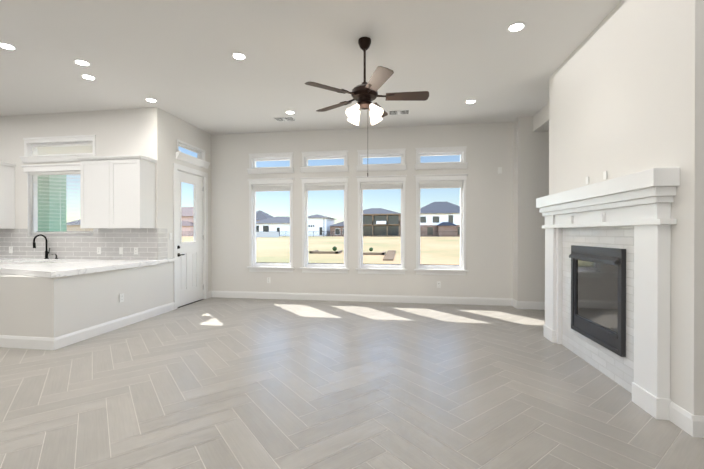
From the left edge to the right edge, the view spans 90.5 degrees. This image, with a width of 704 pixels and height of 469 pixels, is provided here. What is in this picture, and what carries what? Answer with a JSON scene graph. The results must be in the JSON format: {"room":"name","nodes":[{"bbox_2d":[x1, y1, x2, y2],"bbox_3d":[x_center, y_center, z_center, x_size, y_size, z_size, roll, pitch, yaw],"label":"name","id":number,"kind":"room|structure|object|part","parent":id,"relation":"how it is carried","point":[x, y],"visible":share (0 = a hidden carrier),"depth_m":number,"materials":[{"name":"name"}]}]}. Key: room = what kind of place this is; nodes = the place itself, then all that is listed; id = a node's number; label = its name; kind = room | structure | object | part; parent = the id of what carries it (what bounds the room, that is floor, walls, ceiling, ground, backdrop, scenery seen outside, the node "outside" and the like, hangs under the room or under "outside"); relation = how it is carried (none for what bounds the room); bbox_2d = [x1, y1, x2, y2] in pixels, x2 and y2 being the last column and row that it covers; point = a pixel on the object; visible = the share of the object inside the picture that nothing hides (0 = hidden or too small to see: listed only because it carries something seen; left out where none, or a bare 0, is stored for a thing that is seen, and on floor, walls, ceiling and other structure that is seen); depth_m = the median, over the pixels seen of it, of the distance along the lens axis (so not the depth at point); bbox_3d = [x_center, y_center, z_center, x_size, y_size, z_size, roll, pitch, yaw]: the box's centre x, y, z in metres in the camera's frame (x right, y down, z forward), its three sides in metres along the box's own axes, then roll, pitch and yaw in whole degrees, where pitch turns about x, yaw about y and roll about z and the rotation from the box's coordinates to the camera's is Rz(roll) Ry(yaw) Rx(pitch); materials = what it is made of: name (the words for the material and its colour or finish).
{"room":"living room","nodes":[
{"label":"living room","id":0,"kind":"room"},
{"bbox_2d":[0,108,148,228],"bbox_3d":[-5.619,-0.376,6.076,4.760,3.350,0.160,0,0,8],"label":"wall","id":1,"kind":"structure","parent":0,"point":[119,132],"depth_m":5.86,"materials":[{"name":"paint"}]},
{"bbox_2d":[0,163,15,230],"bbox_3d":[-6.123,-0.652,5.897,0.585,1.105,0.333,0,0,8],"label":"upper cabinet","id":2,"kind":"object","parent":1,"relation":"attached to","point":[7,170],"depth_m":5.91,"materials":[{"name":"white wood"}]},
{"bbox_2d":[19,135,96,235],"bbox_3d":[-4.924,-0.810,5.919,1.430,1.680,0.205,0,0,8],"label":"kitchen window","id":3,"kind":"structure","parent":1,"relation":"in","point":[31,146],"depth_m":5.92,"materials":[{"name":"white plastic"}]},
{"bbox_3d":[-4.934,-1.360,5.852,1.430,0.580,0.075,0,0,8],"label":"trim","id":4,"kind":"part","parent":3,"relation":"part of","materials":[{"name":"white wood"}]},
{"bbox_3d":[-4.919,-1.442,5.953,1.280,0.235,0.130,0,0,8],"label":"transom frame","id":5,"kind":"part","parent":3,"relation":"part of","materials":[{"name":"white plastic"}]},
{"bbox_3d":[-4.919,-0.520,5.957,1.280,1.100,0.130,0,0,8],"label":"frame","id":6,"kind":"part","parent":3,"relation":"part of","materials":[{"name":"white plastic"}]},
{"bbox_2d":[0,228,156,259],"bbox_3d":[-5.360,0.154,5.983,4.500,0.508,0.073,0,0,8],"label":"backsplash","id":7,"kind":"structure","parent":1,"relation":"attached to","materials":[{"name":"tile"}]},
{"bbox_2d":[80,156,111,230],"bbox_3d":[-3.934,-0.650,5.576,0.579,1.105,0.333,0,0,8],"label":"upper cabinet","id":8,"kind":"object","parent":1,"relation":"attached to","point":[96,171],"depth_m":5.42,"materials":[{"name":"white wood"}]},
{"bbox_2d":[112,155,155,230],"bbox_3d":[-3.480,-0.650,5.509,0.579,1.105,0.333,0,0,8],"label":"upper cabinet","id":9,"kind":"object","parent":1,"relation":"attached to","point":[117,201],"depth_m":5.36,"materials":[{"name":"white wood"}]},
{"bbox_2d":[0,107,210,337],"bbox_3d":[-3.520,-0.369,5.641,0.760,3.360,3.290,0,0,8],"label":"wall","id":10,"kind":"structure","parent":0,"point":[31,306],"depth_m":4.81,"materials":[{"name":"paint"}]},
{"bbox_2d":[0,335,51,349],"bbox_3d":[-3.781,1.241,4.016,0.750,0.135,0.017,0,0,8],"label":"baseboard","id":11,"kind":"structure","parent":10,"relation":"attached to","point":[24,342],"depth_m":4.00,"materials":[{"name":"white wood"}]},
{"bbox_2d":[0,259,159,277],"bbox_3d":[-5.469,0.447,5.099,4.542,0.072,1.732,0,0,8],"label":"countertop","id":12,"kind":"structure","parent":10,"relation":"on","point":[48,268],"depth_m":4.66,"materials":[{"name":"white stone"}]},
{"bbox_2d":[33,234,57,258],"bbox_3d":[-5.049,0.203,5.754,0.242,0.412,0.246,0,0,8],"label":"faucet","id":13,"kind":"object","parent":12,"relation":"on","point":[51,242],"depth_m":5.90,"materials":[{"name":"black metal"}]},
{"bbox_2d":[48,302,173,349],"bbox_3d":[-3.225,1.237,4.987,0.016,0.135,2.101,0,0,8],"label":"baseboard","id":14,"kind":"structure","parent":10,"relation":"attached to","point":[77,336],"depth_m":4.65,"materials":[{"name":"white wood"}]},
{"bbox_2d":[177,170,203,307],"bbox_3d":[-3.062,0.080,6.556,0.162,2.434,0.865,0,0,8],"label":"patio door","id":15,"kind":"structure","parent":10,"relation":"in","point":[190,269],"depth_m":6.59,"materials":[{"name":"white wood"}]},
{"bbox_2d":[178,142,203,159],"bbox_3d":[-3.057,-1.543,6.549,0.110,0.190,0.810,0,0,8],"label":"transom","id":16,"kind":"object","parent":10,"relation":"in","point":[199,152],"visible":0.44,"depth_m":6.68,"materials":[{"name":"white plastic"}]},
{"bbox_2d":[173,139,209,309],"bbox_3d":[-3.031,-0.188,6.546,0.225,2.970,1.050,0,0,8],"label":"door frame","id":17,"kind":"structure","parent":10,"relation":"attached to","point":[181,156],"depth_m":6.55,"materials":[{"name":"white wood"}]},
{"bbox_2d":[0,0,620,134],"bbox_3d":[-1.930,-2.109,2.141,13.520,0.150,10.060,0,0,8],"label":"ceiling","id":18,"kind":"structure","parent":0,"point":[175,58],"depth_m":4.01,"materials":[{"name":"paint"}]},
{"bbox_2d":[0,42,16,50],"bbox_3d":[-3.730,-2.037,3.779,0.228,0.008,0.227,0,0,-31],"label":"recessed light","id":19,"kind":"object","parent":18,"relation":"in","point":[7,46],"depth_m":3.78,"materials":[{"name":"white plastic"}]},
{"bbox_2d":[73,59,90,65],"bbox_3d":[-3.197,-2.038,4.135,0.165,0.008,0.159,0,0,8],"label":"recessed light","id":20,"kind":"object","parent":18,"relation":"in","point":[78,61],"depth_m":4.14,"materials":[{"name":"white"}]},
{"bbox_3d":[-3.202,-2.039,4.147,0.124,0.004,0.124,0,0,2],"label":"recessed ceiling light lense","id":21,"kind":"part","parent":20,"relation":"part of","materials":[{"name":"white plastic"}]},
{"bbox_2d":[80,74,96,79],"bbox_3d":[-3.412,-2.040,4.517,0.167,0.008,0.154,0,0,8],"label":"recessed light","id":22,"kind":"object","parent":18,"relation":"in","point":[81,75],"depth_m":4.51,"materials":[{"name":"white"}]},
{"bbox_2d":[231,52,246,59],"bbox_3d":[-1.287,-2.037,3.983,0.157,0.008,0.165,0,0,8],"label":"recessed light","id":23,"kind":"object","parent":18,"relation":"in","point":[232,54],"depth_m":4.00,"materials":[{"name":"white"}]},
{"bbox_3d":[-1.294,-2.039,3.999,0.124,0.004,0.124,0,0,2],"label":"recessed ceiling light lense","id":24,"kind":"part","parent":23,"relation":"part of","materials":[{"name":"white plastic"}]},
{"bbox_2d":[274,117,295,121],"bbox_3d":[-1.193,-2.043,6.197,0.360,0.015,0.200,0,0,8],"label":"ceiling vent","id":25,"kind":"object","parent":18,"relation":"in","point":[278,119],"depth_m":6.18,"materials":[{"name":"white metal"}]},
{"bbox_2d":[305,37,428,176],"bbox_3d":[0.170,-1.323,3.679,1.264,1.434,1.290,0,0,8],"label":"ceiling fan","id":26,"kind":"object","parent":18,"relation":"hanging from","point":[364,94],"visible":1,"depth_m":3.60,"materials":[{"name":"brown metal"}]},
{"bbox_2d":[388,109,409,114],"bbox_3d":[0.787,-2.041,5.846,0.360,0.015,0.200,0,0,8],"label":"ceiling vent","id":27,"kind":"object","parent":18,"relation":"in","point":[390,112],"depth_m":5.82,"materials":[{"name":"white metal"}]},
{"bbox_2d":[507,22,525,31],"bbox_3d":[1.610,-2.035,3.421,0.169,0.008,0.160,0,0,8],"label":"recessed light","id":28,"kind":"object","parent":18,"relation":"in","point":[515,27],"depth_m":3.43,"materials":[{"name":"white"}]},
{"bbox_3d":[1.614,-2.036,3.430,0.124,0.004,0.124,0,0,2],"label":"recessed ceiling light lense","id":29,"kind":"part","parent":28,"relation":"part of","materials":[{"name":"white plastic"}]},
{"bbox_2d":[0,297,703,468],"bbox_3d":[-1.930,1.376,2.156,13.520,0.120,10.060,0,0,8],"label":"floor","id":30,"kind":"structure","parent":0,"point":[654,436],"depth_m":2.81,"materials":[{"name":"beige tile"}]},
{"bbox_2d":[211,122,512,297],"bbox_3d":[-0.054,-0.379,6.876,6.060,3.350,0.160,0,0,8],"label":"wall","id":31,"kind":"structure","parent":0,"point":[489,225],"depth_m":6.72,"materials":[{"name":"paint"}]},
{"bbox_2d":[247,152,294,271],"bbox_3d":[-1.625,-0.440,7.053,0.980,2.390,0.205,0,0,8],"label":"window","id":32,"kind":"structure","parent":31,"relation":"in","point":[262,264],"depth_m":7.04,"materials":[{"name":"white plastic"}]},
{"bbox_2d":[252,184,289,191],"bbox_3d":[-1.624,-0.941,7.056,0.796,0.135,0.048,0,0,8],"label":"window blinds","id":33,"kind":"object","parent":32,"relation":"attached to","point":[271,187],"visible":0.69,"depth_m":7.03,"materials":[{"name":"white"}]},
{"bbox_3d":[-1.619,-1.437,7.086,0.820,0.215,0.130,0,0,8],"label":"transom frame","id":34,"kind":"part","parent":32,"relation":"part of","materials":[{"name":"white plastic"}]},
{"bbox_2d":[300,150,348,272],"bbox_3d":[-0.531,-0.439,6.893,0.980,2.390,0.205,0,0,8],"label":"window","id":35,"kind":"structure","parent":31,"relation":"in","point":[328,265],"depth_m":6.87,"materials":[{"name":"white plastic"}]},
{"bbox_2d":[305,183,344,190],"bbox_3d":[-0.531,-0.941,6.895,0.796,0.135,0.048,0,0,8],"label":"window blinds","id":36,"kind":"object","parent":35,"relation":"attached to","point":[323,186],"visible":0.96,"depth_m":6.88,"materials":[{"name":"white"}]},
{"bbox_3d":[-0.526,-1.437,6.926,0.820,0.215,0.130,0,0,8],"label":"transom frame","id":37,"kind":"part","parent":35,"relation":"part of","materials":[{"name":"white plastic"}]},
{"bbox_2d":[208,291,515,306],"bbox_3d":[0.013,1.229,6.784,5.900,0.135,0.016,0,0,8],"label":"baseboard","id":38,"kind":"structure","parent":31,"relation":"attached to","point":[222,294],"depth_m":6.73,"materials":[{"name":"white wood"}]},
{"bbox_2d":[356,148,406,273],"bbox_3d":[0.567,-0.438,6.732,0.980,2.390,0.205,0,0,8],"label":"window","id":39,"kind":"structure","parent":31,"relation":"in","point":[391,266],"depth_m":6.71,"materials":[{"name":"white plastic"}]},
{"bbox_2d":[361,182,401,189],"bbox_3d":[0.568,-0.940,6.734,0.796,0.135,0.048,0,0,8],"label":"window blinds","id":40,"kind":"object","parent":39,"relation":"attached to","point":[378,185],"visible":1,"depth_m":6.71,"materials":[{"name":"white"}]},
{"bbox_3d":[0.572,-1.436,6.764,0.820,0.215,0.130,0,0,8],"label":"transom frame","id":41,"kind":"part","parent":39,"relation":"part of","materials":[{"name":"white plastic"}]},
{"bbox_2d":[414,146,467,274],"bbox_3d":[1.665,-0.438,6.570,0.980,2.390,0.205,0,0,8],"label":"window","id":42,"kind":"structure","parent":31,"relation":"in","point":[431,266],"depth_m":6.54,"materials":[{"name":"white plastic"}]},
{"bbox_3d":[1.671,-1.435,6.603,0.820,0.215,0.130,0,0,8],"label":"transom frame","id":43,"kind":"part","parent":42,"relation":"part of","materials":[{"name":"white plastic"}]},
{"bbox_2d":[419,180,462,188],"bbox_3d":[1.666,-0.939,6.573,0.796,0.135,0.048,0,0,8],"label":"window blinds","id":44,"kind":"object","parent":42,"relation":"attached to","point":[438,184],"visible":1,"depth_m":6.55,"materials":[{"name":"white"}]},
{"bbox_2d":[513,116,548,301],"bbox_3d":[4.112,-0.376,6.133,2.400,3.350,0.420,0,0,8],"label":"wall","id":45,"kind":"structure","parent":0,"point":[530,166],"depth_m":6.07,"materials":[{"name":"paint"}]},
{"bbox_2d":[516,300,544,309],"bbox_3d":[4.073,1.233,5.926,2.416,0.135,0.016,0,0,8],"label":"baseboard","id":46,"kind":"structure","parent":45,"relation":"attached to","point":[519,304],"depth_m":6.06,"materials":[{"name":"white wood"}]},
{"bbox_2d":[533,103,548,131],"bbox_3d":[4.062,-1.911,4.921,2.150,0.270,1.980,0,0,8],"label":"soffit","id":47,"kind":"structure","parent":0,"point":[541,120],"depth_m":5.74,"materials":[{"name":"paint"}]},
{"bbox_2d":[549,0,672,401],"bbox_3d":[2.501,-0.365,3.489,0.180,3.350,2.120,0,0,8],"label":"wall","id":48,"kind":"structure","parent":0,"point":[626,87],"depth_m":3.10,"materials":[{"name":"paint"}]},
{"bbox_2d":[536,168,679,419],"bbox_3d":[2.324,0.423,3.478,0.164,1.775,2.160,0,0,8],"label":"fireplace","id":49,"kind":"object","parent":48,"relation":"attached to","point":[607,274],"visible":0.98,"depth_m":3.00,"materials":[{"name":"tile"}]},
{"bbox_3d":[2.375,0.568,3.400,0.006,0.595,0.750,0,0,8],"label":"glass","id":50,"kind":"part","parent":49,"relation":"part of","materials":[{"name":"black glass"}]},
{"bbox_2d":[673,0,703,415],"bbox_3d":[3.481,-0.359,2.173,2.500,3.350,0.160,0,0,8],"label":"wall","id":51,"kind":"structure","parent":0,"point":[688,15],"depth_m":2.32,"materials":[{"name":"paint"}]},
{"bbox_2d":[684,411,703,437],"bbox_3d":[3.460,1.249,2.094,2.516,0.135,0.016,0,0,8],"label":"baseboard","id":52,"kind":"structure","parent":51,"relation":"attached to","point":[692,425],"depth_m":2.27,"materials":[{"name":"white wood"}]},
{"label":"outside","id":53,"kind":"structure","parent":0,"visible":0},
{"bbox_2d":[182,236,459,264],"bbox_3d":[23.795,0.912,160.892,520.000,1.450,314.680,0,0,8],"label":"ground","id":54,"kind":"structure","parent":53,"point":[435,250],"depth_m":40.74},
{"bbox_2d":[67,220,92,230],"bbox_3d":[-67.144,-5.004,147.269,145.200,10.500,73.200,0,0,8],"label":"house","id":55,"kind":"structure","parent":54,"relation":"on","point":[73,228],"depth_m":120.16,"materials":[{"name":"beige"}]},
{"bbox_2d":[181,207,193,235],"bbox_3d":[-50.641,-3.973,104.776,18.400,8.800,16.700,0,0,8],"label":"house","id":56,"kind":"structure","parent":54,"relation":"on","point":[187,222],"depth_m":98.00,"materials":[{"name":"beige"}]},
{"bbox_2d":[256,210,272,220],"bbox_3d":[-31.505,-3.937,119.807,11.700,8.600,13.200,0,0,8],"label":"house","id":57,"kind":"structure","parent":54,"relation":"on","point":[261,215],"depth_m":116.23,"materials":[{"name":"grey"}]},
{"bbox_2d":[256,232,278,236],"bbox_3d":[-24.569,0.153,82.723,15.000,1.600,0.600,0,0,8],"label":"wall","id":58,"kind":"structure","parent":54,"relation":"on","point":[267,234],"depth_m":81.72,"materials":[{"name":"grey"}]},
{"bbox_2d":[256,214,334,235],"bbox_3d":[-16.451,-2.575,99.460,22.400,6.050,13.300,0,0,8],"label":"house","id":59,"kind":"structure","parent":54,"relation":"on","point":[316,222],"depth_m":93.76,"materials":[{"name":"white"}]},
{"bbox_2d":[309,250,395,260],"bbox_3d":[-0.238,1.865,32.110,8.250,0.452,9.500,0,0,8],"label":"garden","id":60,"kind":"object","parent":54,"relation":"on","point":[389,255],"depth_m":32.21,"materials":[{"name":"brown"}]},
{"bbox_2d":[258,231,459,236],"bbox_3d":[-9.831,-0.171,86.825,105.052,1.350,0.080,0,0,8],"label":"fence","id":61,"kind":"object","parent":54,"relation":"on","point":[382,231],"depth_m":84.29,"materials":[{"name":"black"}]},
{"bbox_2d":[330,208,400,235],"bbox_3d":[4.360,-3.410,95.947,19.400,7.750,14.200,0,0,8],"label":"house","id":62,"kind":"structure","parent":54,"relation":"on","point":[377,219],"depth_m":90.54,"materials":[{"name":"grey"}]},
{"bbox_2d":[420,202,459,236],"bbox_3d":[23.818,-4.200,93.543,16.800,9.350,15.300,0,0,8],"label":"house","id":63,"kind":"structure","parent":54,"relation":"on","point":[439,216],"depth_m":88.86,"materials":[{"name":"white paint"}]},
{"bbox_3d":[-6.891,1.802,7.768,7.755,0.980,2.799,0,0,8],"label":"patio floor","id":64,"kind":"structure","parent":54,"relation":"on","visible":0},
{"bbox_2d":[38,175,66,230],"bbox_3d":[-7.266,-0.201,8.421,0.420,3.020,0.420,0,0,8],"label":"patio column","id":65,"kind":"structure","parent":64,"relation":"on","point":[54,225],"depth_m":8.25,"materials":[{"name":"green"}]},
{"bbox_2d":[37,146,180,154],"bbox_3d":[-7.379,-1.786,7.370,6.900,0.160,1.899,0,0,8],"label":"roof","id":66,"kind":"structure","parent":65,"relation":"on","point":[63,150],"depth_m":7.09,"materials":[{"name":"white"}]},
{"bbox_3d":[-1.930,-0.359,2.148,13.520,3.350,10.060,0,0,8],"label":"wall","id":67,"kind":"structure","parent":0,"visible":0},
{"bbox_2d":[119,293,123,301],"bbox_3d":[-3.231,0.889,4.902,0.008,0.115,0.072,0,0,8],"label":"outlet","id":68,"kind":"object","parent":67,"relation":"attached to","point":[121,297],"depth_m":4.89,"materials":[{"name":"white plastic"}]},
{"bbox_2d":[603,171,606,179],"bbox_3d":[2.365,-0.554,3.266,0.006,0.075,0.045,0,0,8],"label":"outlet","id":69,"kind":"object","parent":67,"relation":"attached to","point":[605,172],"depth_m":3.27,"materials":[{"name":"white plastic"}]}
]}

